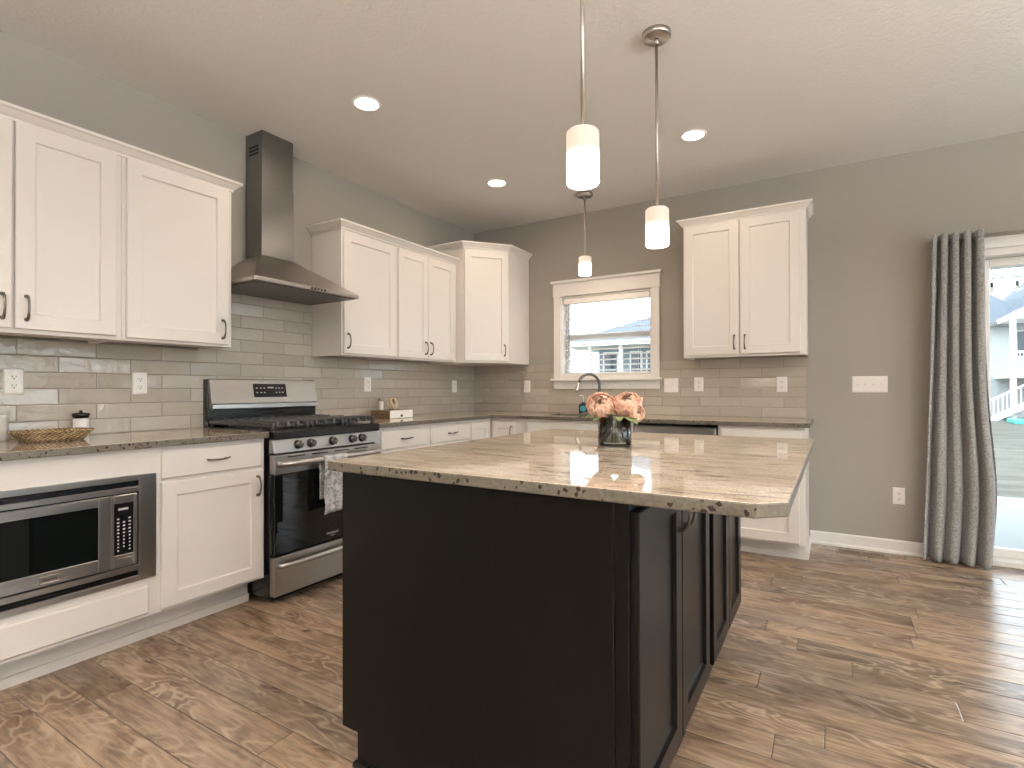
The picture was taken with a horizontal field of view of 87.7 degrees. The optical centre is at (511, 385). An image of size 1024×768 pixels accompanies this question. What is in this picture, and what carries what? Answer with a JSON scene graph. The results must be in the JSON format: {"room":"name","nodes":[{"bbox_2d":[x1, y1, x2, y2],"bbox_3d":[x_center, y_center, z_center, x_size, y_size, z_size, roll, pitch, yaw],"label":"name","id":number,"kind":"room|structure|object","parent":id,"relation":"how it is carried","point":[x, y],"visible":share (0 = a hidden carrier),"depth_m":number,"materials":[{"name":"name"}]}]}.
{"room":"kitchen","nodes":[
{"label":"kitchen","id":0,"kind":"room"},
{"bbox_2d":[0,31,473,439],"bbox_3d":[-2.576,-0.216,2.026,0.150,2.740,8.500,0,0,31],"label":"wall","id":1,"kind":"structure","parent":0,"point":[34,78],"depth_m":3.05,"materials":[{"name":"beige paint"}]},
{"bbox_2d":[3,368,23,394],"bbox_3d":[-2.245,-0.019,2.400,0.009,0.116,0.072,0,0,31],"label":"wall outlet","id":2,"kind":"object","parent":1,"relation":"attached to","point":[13,379],"visible":1,"depth_m":2.40,"materials":[{"name":"white plastic"}]},
{"bbox_2d":[9,373,18,380],"bbox_3d":[-2.243,-0.039,2.399,0.003,0.033,0.033,0,0,31],"label":"socket","id":3,"kind":"object","parent":2,"relation":"attached to","point":[12,376],"depth_m":2.40,"materials":[{"name":"white plastic"}]},
{"bbox_2d":[9,382,18,389],"bbox_3d":[-2.243,0.001,2.399,0.003,0.033,0.033,0,0,31],"label":"socket","id":4,"kind":"object","parent":2,"relation":"attached to","point":[12,385],"depth_m":2.40,"materials":[{"name":"white plastic"}]},
{"bbox_2d":[0,116,120,342],"bbox_3d":[-2.147,-0.658,2.243,0.360,0.885,0.770,0,0,31],"label":"upper cabinet","id":5,"kind":"object","parent":1,"relation":"attached to","point":[60,197],"visible":0.99,"depth_m":2.29,"materials":[{"name":"white paint"}]},
{"bbox_2d":[0,100,242,192],"bbox_3d":[-2.004,-1.107,2.495,0.351,0.053,1.347,0,0,31],"label":"crown molding","id":6,"kind":"structure","parent":5,"relation":"attached to","point":[8,110],"depth_m":2.45,"materials":[{"name":"white paint"}]},
{"bbox_2d":[132,372,146,393],"bbox_3d":[-1.982,-0.013,2.837,0.009,0.116,0.072,0,0,31],"label":"wall outlet","id":7,"kind":"object","parent":1,"relation":"attached to","point":[139,380],"visible":1,"depth_m":2.83,"materials":[{"name":"white plastic"}]},
{"bbox_2d":[137,377,143,382],"bbox_3d":[-1.980,-0.033,2.836,0.003,0.033,0.033,0,0,31],"label":"socket","id":8,"kind":"object","parent":7,"relation":"attached to","point":[139,379],"depth_m":2.84,"materials":[{"name":"white plastic"}]},
{"bbox_2d":[137,384,143,389],"bbox_3d":[-1.980,0.007,2.836,0.003,0.033,0.033,0,0,31],"label":"socket","id":9,"kind":"object","parent":7,"relation":"attached to","point":[139,386],"depth_m":2.84,"materials":[{"name":"white plastic"}]},
{"bbox_2d":[99,156,230,349],"bbox_3d":[-1.810,-0.655,2.802,0.360,0.885,0.534,0,0,31],"label":"upper cabinet","id":10,"kind":"object","parent":1,"relation":"attached to","point":[176,228],"visible":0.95,"depth_m":2.70,"materials":[{"name":"white paint"}]},
{"bbox_2d":[0,293,473,438],"bbox_3d":[-1.449,-0.196,3.740,0.009,0.886,4.100,0,0,31],"label":"backsplash","id":11,"kind":"structure","parent":1,"relation":"attached to","point":[271,339],"depth_m":3.09,"materials":[{"name":"tile"}]},
{"bbox_2d":[231,130,358,304],"bbox_3d":[-1.412,-1.073,3.328,0.502,1.012,0.742,0,0,31],"label":"range hood","id":12,"kind":"object","parent":1,"relation":"attached to","point":[268,270],"visible":0.94,"depth_m":3.32,"materials":[{"name":"silver metal"}]},
{"bbox_2d":[312,228,395,359],"bbox_3d":[-1.136,-0.650,3.918,0.360,0.885,0.526,0,0,31],"label":"upper cabinet","id":13,"kind":"object","parent":1,"relation":"attached to","point":[365,326],"visible":0.97,"depth_m":3.76,"materials":[{"name":"white paint"}]},
{"bbox_2d":[306,218,459,264],"bbox_3d":[-0.957,-1.098,4.231,0.351,0.053,1.328,0,0,31],"label":"crown molding","id":14,"kind":"structure","parent":13,"relation":"attached to","point":[337,223],"depth_m":3.88,"materials":[{"name":"white paint"}]},
{"bbox_2d":[364,377,370,391],"bbox_3d":[-1.143,-0.010,4.227,0.009,0.116,0.072,0,0,31],"label":"wall outlet","id":15,"kind":"object","parent":1,"relation":"attached to","point":[367,380],"visible":1,"depth_m":4.22,"materials":[{"name":"white plastic"}]},
{"bbox_2d":[378,246,455,363],"bbox_3d":[-0.803,-0.647,4.471,0.360,0.885,0.762,0,0,31],"label":"upper cabinet","id":16,"kind":"object","parent":1,"relation":"attached to","point":[425,285],"visible":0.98,"depth_m":4.34,"materials":[{"name":"white paint"}]},
{"bbox_2d":[452,380,456,391],"bbox_3d":[-0.559,0.006,5.194,0.009,0.116,0.072,0,0,31],"label":"wall outlet","id":17,"kind":"object","parent":1,"relation":"attached to","point":[454,383],"visible":1,"depth_m":5.19,"materials":[{"name":"white plastic"}]},
{"bbox_2d":[427,240,532,365],"bbox_3d":[-0.289,-0.737,4.999,0.695,1.068,0.744,0,0,31],"label":"upper cabinet","id":18,"kind":"object","parent":1,"relation":"attached to","point":[492,279],"visible":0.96,"depth_m":4.78,"materials":[{"name":"white paint"}]},
{"bbox_2d":[0,0,1023,233],"bbox_3d":[0.567,-1.656,0.137,7.500,0.100,8.500,0,0,31],"label":"ceiling","id":19,"kind":"structure","parent":0,"point":[471,93],"depth_m":2.75,"materials":[{"name":"white paint"}]},
{"bbox_2d":[351,95,381,111],"bbox_3d":[-0.817,-1.583,2.992,0.168,0.004,0.168,0,0,31],"label":"recessed light","id":20,"kind":"object","parent":19,"relation":"in","point":[364,103],"visible":1,"depth_m":2.98,"materials":[{"name":"white plastic"}]},
{"bbox_2d":[486,179,506,186],"bbox_3d":[-0.119,-1.577,4.148,0.168,0.004,0.168,0,0,31],"label":"recessed light","id":21,"kind":"object","parent":19,"relation":"in","point":[492,182],"visible":1,"depth_m":4.13,"materials":[{"name":"white plastic"}]},
{"bbox_2d":[566,0,598,189],"bbox_3d":[0.222,-1.115,1.679,0.128,0.962,0.128,0,0,31],"label":"pendant light","id":22,"kind":"object","parent":19,"relation":"hanging from","point":[582,140],"visible":1,"depth_m":1.64,"materials":[{"name":"white glass"}]},
{"bbox_2d":[577,191,592,275],"bbox_3d":[0.600,-1.244,4.378,0.128,0.671,0.128,0,0,31],"label":"pendant light","id":23,"kind":"object","parent":19,"relation":"hanging from","point":[584,261],"visible":1,"depth_m":4.35,"materials":[{"name":"white glass"}]},
{"bbox_2d":[642,24,670,248],"bbox_3d":[0.654,-1.111,2.406,0.128,0.962,0.128,0,0,31],"label":"pendant light","id":24,"kind":"object","parent":19,"relation":"hanging from","point":[656,217],"visible":1,"depth_m":2.38,"materials":[{"name":"white glass"}]},
{"bbox_2d":[679,129,706,140],"bbox_3d":[1.147,-1.585,3.372,0.168,0.004,0.168,0,0,31],"label":"recessed light","id":25,"kind":"object","parent":19,"relation":"in","point":[692,134],"visible":1,"depth_m":3.36,"materials":[{"name":"white plastic"}]},
{"bbox_2d":[0,543,1023,767],"bbox_3d":[0.574,1.184,0.119,7.500,0.100,8.500,0,0,31],"label":"floor","id":26,"kind":"structure","parent":0,"point":[829,659],"depth_m":2.03,"materials":[{"name":"brown wood"}]},
{"bbox_2d":[0,447,160,690],"bbox_3d":[-2.019,0.712,2.184,0.626,0.883,0.793,0,0,31],"label":"base cabinet","id":27,"kind":"object","parent":26,"relation":"on","point":[35,643],"visible":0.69,"depth_m":2.13,"materials":[{"name":"white paint"}]},
{"bbox_2d":[0,472,155,618],"bbox_3d":[-1.985,0.607,2.154,0.562,0.452,0.752,0,0,31],"label":"microwave","id":28,"kind":"object","parent":27,"relation":"in","point":[65,541],"visible":1,"depth_m":2.08,"materials":[{"name":"silver metal"}]},
{"bbox_2d":[0,428,268,460],"bbox_3d":[-1.882,0.255,2.384,0.645,0.030,1.314,0,0,31],"label":"countertop","id":29,"kind":"structure","parent":27,"relation":"on","point":[11,449],"depth_m":2.33,"materials":[{"name":"beige stone"}]},
{"bbox_2d":[0,414,9,441],"bbox_3d":[-2.233,0.182,2.282,0.116,0.114,0.116,0,0,31],"label":"ceramic canister","id":30,"kind":"object","parent":29,"relation":"on","point":[4,418],"visible":1,"depth_m":2.29,"materials":[{"name":"white ceramic"}]},
{"bbox_2d":[7,427,94,442],"bbox_3d":[-2.011,0.215,2.330,0.205,0.047,0.285,0,0,28],"label":"woven tray","id":31,"kind":"object","parent":29,"relation":"on","point":[74,433],"visible":1,"depth_m":2.28,"materials":[{"name":"beige wicker"}]},
{"bbox_2d":[71,410,89,435],"bbox_3d":[-2.078,0.179,2.567,0.072,0.123,0.072,0,0,31],"label":"ceramic jar","id":32,"kind":"object","parent":29,"relation":"on","point":[80,419],"visible":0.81,"depth_m":2.54,"materials":[{"name":"white ceramic"}]},
{"bbox_2d":[145,438,263,637],"bbox_3d":[-1.672,0.714,2.727,0.659,0.883,0.505,0,0,31],"label":"base cabinet","id":33,"kind":"object","parent":26,"relation":"on","point":[212,494],"visible":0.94,"depth_m":2.56,"materials":[{"name":"white paint"}]},
{"bbox_2d":[203,379,381,600],"bbox_3d":[-1.301,0.557,3.254,0.738,1.201,0.754,0,0,31],"label":"gas range","id":34,"kind":"object","parent":26,"relation":"on","point":[303,545],"visible":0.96,"depth_m":3.00,"materials":[{"name":"silver metal"}]},
{"bbox_2d":[203,422,378,439],"bbox_3d":[-1.331,0.263,3.274,0.668,0.050,0.754,0,0,31],"label":"cooktop","id":35,"kind":"object","parent":34,"relation":"in","point":[329,430],"depth_m":3.04,"materials":[{"name":"black metal"}]},
{"bbox_2d":[319,453,347,514],"bbox_3d":[-1.014,0.554,3.041,0.052,0.327,0.171,0,0,31],"label":"dish towel","id":36,"kind":"object","parent":34,"relation":"hanging from","point":[330,482],"visible":0.77,"depth_m":3.00,"materials":[{"name":"white fabric"}]},
{"bbox_2d":[374,424,426,452],"bbox_3d":[-0.998,0.720,3.844,0.659,0.883,0.530,0,0,31],"label":"base cabinet","id":37,"kind":"object","parent":26,"relation":"on","point":[391,439],"visible":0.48,"depth_m":3.68,"materials":[{"name":"white paint"}]},
{"bbox_2d":[427,420,469,446],"bbox_3d":[-0.725,0.722,4.296,0.659,0.883,0.526,0,0,31],"label":"drawer","id":38,"kind":"object","parent":26,"relation":"on","point":[442,433],"visible":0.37,"depth_m":4.11,"materials":[{"name":"white paint"}]},
{"bbox_2d":[469,418,522,439],"bbox_3d":[-0.233,0.724,4.851,0.929,0.883,0.929,0,0,31],"label":"base cabinet","id":39,"kind":"object","parent":26,"relation":"on","point":[490,427],"visible":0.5,"depth_m":4.54,"materials":[{"name":"white paint"}]},
{"bbox_2d":[360,411,812,427],"bbox_3d":[0.400,0.259,3.847,3.040,0.030,1.984,0,0,31],"label":"countertop","id":40,"kind":"structure","parent":39,"relation":"on","point":[417,419],"depth_m":3.95,"materials":[{"name":"beige stone"}]},
{"bbox_2d":[371,409,412,418],"bbox_3d":[-0.927,0.217,4.127,0.220,0.061,0.245,0,0,31],"label":"storage box","id":41,"kind":"object","parent":40,"relation":"on","point":[397,413],"visible":0.97,"depth_m":4.04,"materials":[{"name":"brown wood"}]},
{"bbox_2d":[378,398,383,409],"bbox_3d":[-1.012,0.139,4.112,0.044,0.096,0.044,0,0,31],"label":"salt shaker","id":42,"kind":"object","parent":41,"relation":"on","point":[380,400],"visible":0.98,"depth_m":4.09,"materials":[{"name":"white ceramic"}]},
{"bbox_2d":[386,398,398,409],"bbox_3d":[-0.934,0.140,4.164,0.096,0.094,0.087,0,0,31],"label":"ornament","id":43,"kind":"object","parent":41,"relation":"on","point":[392,403],"visible":1,"depth_m":4.14,"materials":[{"name":"beige ceramic"}]},
{"bbox_2d":[579,395,587,413],"bbox_3d":[0.634,0.165,4.744,0.078,0.168,0.083,0,0,31],"label":"soap bottle","id":44,"kind":"object","parent":40,"relation":"on","point":[582,407],"visible":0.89,"depth_m":4.71,"materials":[{"name":"blue plastic"}]},
{"bbox_2d":[574,373,600,391],"bbox_3d":[0.693,0.068,4.670,0.302,0.361,0.078,0,0,-2],"label":"faucet","id":45,"kind":"object","parent":40,"relation":"on","point":[585,374],"visible":0.59,"depth_m":4.66,"materials":[{"name":"silver metal"}]},
{"bbox_2d":[342,472,740,767],"bbox_3d":[0.277,0.706,2.035,0.965,0.885,1.531,0,0,31],"label":"kitchen island","id":46,"kind":"object","parent":26,"relation":"on","point":[483,627],"visible":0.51,"depth_m":1.39,"materials":[{"name":"brown wood"}]},
{"bbox_2d":[328,429,813,518],"bbox_3d":[0.369,0.247,1.978,1.269,0.030,1.537,0,0,31],"label":"island countertop","id":47,"kind":"structure","parent":46,"relation":"on","point":[737,476],"depth_m":1.51,"materials":[{"name":"beige stone"}]},
{"bbox_2d":[598,416,631,446],"bbox_3d":[0.397,0.176,2.058,0.128,0.112,0.128,0,0,31],"label":"flower vase","id":48,"kind":"object","parent":47,"relation":"on","point":[610,430],"visible":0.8,"depth_m":2.01,"materials":[{"name":"clear glass"}]},
{"bbox_2d":[581,392,614,421],"bbox_3d":[0.335,0.079,2.052,0.136,0.111,0.114,0,0,-18],"label":"peony","id":49,"kind":"object","parent":48,"relation":"on","point":[599,404],"visible":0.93,"depth_m":2.04,"materials":[{"name":"pink plant"}]},
{"bbox_2d":[605,391,642,420],"bbox_3d":[0.422,0.084,2.018,0.128,0.122,0.177,0,0,31],"label":"peony","id":50,"kind":"object","parent":48,"relation":"in","point":[623,401],"visible":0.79,"depth_m":2.01,"materials":[{"name":"pink plant"}]},
{"bbox_2d":[624,405,647,424],"bbox_3d":[0.453,0.105,1.996,0.084,0.072,0.118,0,0,31],"label":"peony","id":51,"kind":"object","parent":48,"relation":"in","point":[633,417],"visible":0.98,"depth_m":1.98,"materials":[{"name":"pink plant"}]},
{"bbox_2d":[523,419,634,432],"bbox_3d":[0.646,0.719,4.478,0.958,0.883,0.659,0,0,31],"label":"base cabinet","id":52,"kind":"object","parent":26,"relation":"on","point":[529,425],"visible":0.05,"depth_m":4.31,"materials":[{"name":"white paint"}]},
{"bbox_2d":[634,423,717,434],"bbox_3d":[1.308,0.717,4.061,0.591,0.880,0.655,0,0,31],"label":"dishwasher","id":53,"kind":"object","parent":26,"relation":"on","point":[695,429],"visible":0.2,"depth_m":3.82,"materials":[{"name":"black metal"}]},
{"bbox_2d":[718,425,810,559],"bbox_3d":[1.802,0.712,3.780,0.539,0.883,0.659,0,0,31],"label":"base cabinet","id":54,"kind":"object","parent":26,"relation":"on","point":[789,536],"visible":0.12,"depth_m":3.52,"materials":[{"name":"white paint"}]},
{"bbox_2d":[835,547,888,558],"bbox_3d":[2.399,1.149,3.658,0.304,0.005,0.125,0,0,31],"label":"floor vent","id":55,"kind":"object","parent":26,"relation":"in","point":[838,550],"visible":1,"depth_m":3.64,"materials":[{"name":"brown metal"}]},
{"bbox_2d":[474,131,1023,542],"bbox_3d":[2.791,-0.219,3.664,7.350,2.740,0.150,0,0,31],"label":"wall","id":56,"kind":"structure","parent":0,"point":[872,223],"depth_m":3.78,"materials":[{"name":"beige paint"}]},
{"bbox_2d":[524,380,529,391],"bbox_3d":[0.143,0.006,5.157,0.072,0.116,0.009,0,0,31],"label":"wall outlet","id":57,"kind":"object","parent":56,"relation":"attached to","point":[526,382],"visible":1,"depth_m":5.15,"materials":[{"name":"white plastic"}]},
{"bbox_2d":[550,269,661,388],"bbox_3d":[0.851,-0.475,4.806,1.040,1.005,0.202,0,0,31],"label":"window","id":58,"kind":"structure","parent":56,"relation":"in","point":[632,281],"depth_m":4.75,"materials":[{"name":"white paint"}]},
{"bbox_2d":[564,291,650,374],"bbox_3d":[0.842,-0.458,4.791,0.816,0.712,0.062,0,0,31],"label":"window blind","id":59,"kind":"object","parent":58,"relation":"attached to","point":[643,294],"visible":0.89,"depth_m":4.77,"materials":[{"name":"white plastic"}]},
{"bbox_2d":[474,356,805,417],"bbox_3d":[0.894,0.019,4.715,2.994,0.457,0.009,0,0,31],"label":"backsplash","id":60,"kind":"structure","parent":56,"relation":"attached to","point":[737,387],"depth_m":4.37,"materials":[{"name":"tile"}]},
{"bbox_2d":[664,378,677,391],"bbox_3d":[1.323,-0.003,4.437,0.118,0.116,0.022,0,0,31],"label":"light switch","id":61,"kind":"object","parent":56,"relation":"attached to","point":[670,385],"visible":1,"depth_m":4.44,"materials":[{"name":"white plastic"}]},
{"bbox_2d":[694,377,702,391],"bbox_3d":[1.517,-0.010,4.328,0.072,0.116,0.009,0,0,31],"label":"wall outlet","id":62,"kind":"object","parent":56,"relation":"attached to","point":[698,381],"visible":1,"depth_m":4.33,"materials":[{"name":"white plastic"}]},
{"bbox_2d":[676,198,813,359],"bbox_3d":[1.741,-0.743,3.998,0.912,1.058,0.360,0,0,31],"label":"upper cabinet","id":63,"kind":"object","parent":56,"relation":"attached to","point":[745,272],"visible":1,"depth_m":3.85,"materials":[{"name":"white paint"}]},
{"bbox_2d":[776,377,786,391],"bbox_3d":[2.034,-0.010,4.016,0.072,0.116,0.009,0,0,31],"label":"wall outlet","id":64,"kind":"object","parent":56,"relation":"attached to","point":[781,381],"visible":1,"depth_m":4.01,"materials":[{"name":"white plastic"}]},
{"bbox_2d":[810,530,928,557],"bbox_3d":[2.562,1.105,3.696,0.860,0.092,0.022,0,0,31],"label":"baseboard","id":65,"kind":"structure","parent":56,"relation":"attached to","point":[908,548],"depth_m":3.73,"materials":[{"name":"white paint"}]},
{"bbox_2d":[852,376,887,392],"bbox_3d":[2.507,-0.010,3.733,0.204,0.113,0.022,0,0,31],"label":"light switch","id":66,"kind":"object","parent":56,"relation":"attached to","point":[860,384],"visible":1,"depth_m":3.72,"materials":[{"name":"white plastic"}]},
{"bbox_2d":[892,487,905,504],"bbox_3d":[2.652,0.756,3.650,0.072,0.116,0.009,0,0,31],"label":"wall outlet","id":67,"kind":"object","parent":56,"relation":"attached to","point":[898,493],"visible":1,"depth_m":3.65,"materials":[{"name":"white plastic"}]},
{"bbox_2d":[927,229,1023,247],"bbox_3d":[3.769,-0.952,2.925,2.375,0.044,0.110,0,0,31],"label":"curtain rod","id":68,"kind":"object","parent":56,"relation":"attached to","point":[930,242],"visible":0.78,"depth_m":3.34,"materials":[{"name":"silver metal"}]},
{"bbox_2d":[923,228,996,568],"bbox_3d":[2.863,0.079,3.420,0.383,2.124,0.104,0,0,31],"label":"curtain","id":69,"kind":"object","parent":68,"relation":"hanging from","point":[961,494],"visible":1,"depth_m":3.41,"materials":[{"name":"grey fabric"}]},
{"bbox_2d":[984,234,1023,568],"bbox_3d":[3.810,0.096,3.035,1.980,2.096,0.172,0,0,31],"label":"door","id":70,"kind":"structure","parent":56,"relation":"in","point":[1008,250],"depth_m":3.41,"materials":[{"name":"white paint"}]},
{"label":"outside","id":71,"kind":"structure","parent":0,"visible":0},
{"bbox_2d":[991,418,1023,497],"bbox_3d":[20.316,1.393,39.806,120.000,0.320,79.840,0,0,31],"label":"lawn","id":72,"kind":"structure","parent":71,"point":[1008,438],"depth_m":10.09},
{"bbox_2d":[571,317,649,371],"bbox_3d":[8.951,-1.104,21.383,10.800,5.100,9.750,0,0,31],"label":"house","id":73,"kind":"structure","parent":72,"relation":"on","point":[643,322],"depth_m":20.01,"materials":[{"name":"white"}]},
{"bbox_2d":[990,282,1023,420],"bbox_3d":[24.110,-2.842,24.362,12.700,9.060,12.400,0,0,31],"label":"house","id":74,"kind":"structure","parent":72,"relation":"on","point":[1006,314],"depth_m":22.49,"materials":[{"name":"white"}]},
{"bbox_2d":[1006,418,1023,423],"bbox_3d":[18.730,1.275,18.596,2.000,0.180,1.000,0,0,31],"label":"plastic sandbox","id":75,"kind":"object","parent":72,"relation":"on","point":[1008,420],"visible":0.96,"depth_m":18.76,"materials":[{"name":"teal plastic"}]},
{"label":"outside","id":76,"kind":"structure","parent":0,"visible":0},
{"bbox_2d":[989,265,1023,269],"bbox_3d":[4.938,-1.411,4.186,3.900,0.320,2.948,0,0,31],"label":"ceiling","id":77,"kind":"structure","parent":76,"point":[1020,266],"depth_m":5.60,"materials":[{"name":"white paint"}]},
{"bbox_2d":[990,268,1023,293],"bbox_3d":[5.080,-1.100,5.481,2.000,0.289,0.086,0,0,31],"label":"string lights","id":78,"kind":"object","parent":77,"relation":"hanging from","point":[1017,288],"visible":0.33,"depth_m":5.46,"materials":[{"name":"white plastic"}]},
{"bbox_2d":[990,279,995,293],"bbox_3d":[4.981,-1.036,5.529,0.066,0.163,0.066,0,0,31],"label":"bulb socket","id":79,"kind":"object","parent":78,"relation":"attached to","point":[992,290],"depth_m":5.52,"materials":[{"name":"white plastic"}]},
{"bbox_2d":[1013,277,1021,291],"bbox_3d":[5.150,-1.038,5.427,0.066,0.163,0.066,0,0,31],"label":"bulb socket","id":80,"kind":"object","parent":78,"relation":"attached to","point":[1017,288],"depth_m":5.42,"materials":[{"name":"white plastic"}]},
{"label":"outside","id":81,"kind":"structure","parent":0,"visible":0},
{"bbox_2d":[994,496,1023,549],"bbox_3d":[5.485,1.357,4.193,6.600,0.180,3.548,0,0,31],"label":"patio slab","id":82,"kind":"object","parent":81,"point":[1009,529],"depth_m":4.93,"materials":[{"name":"concrete"}]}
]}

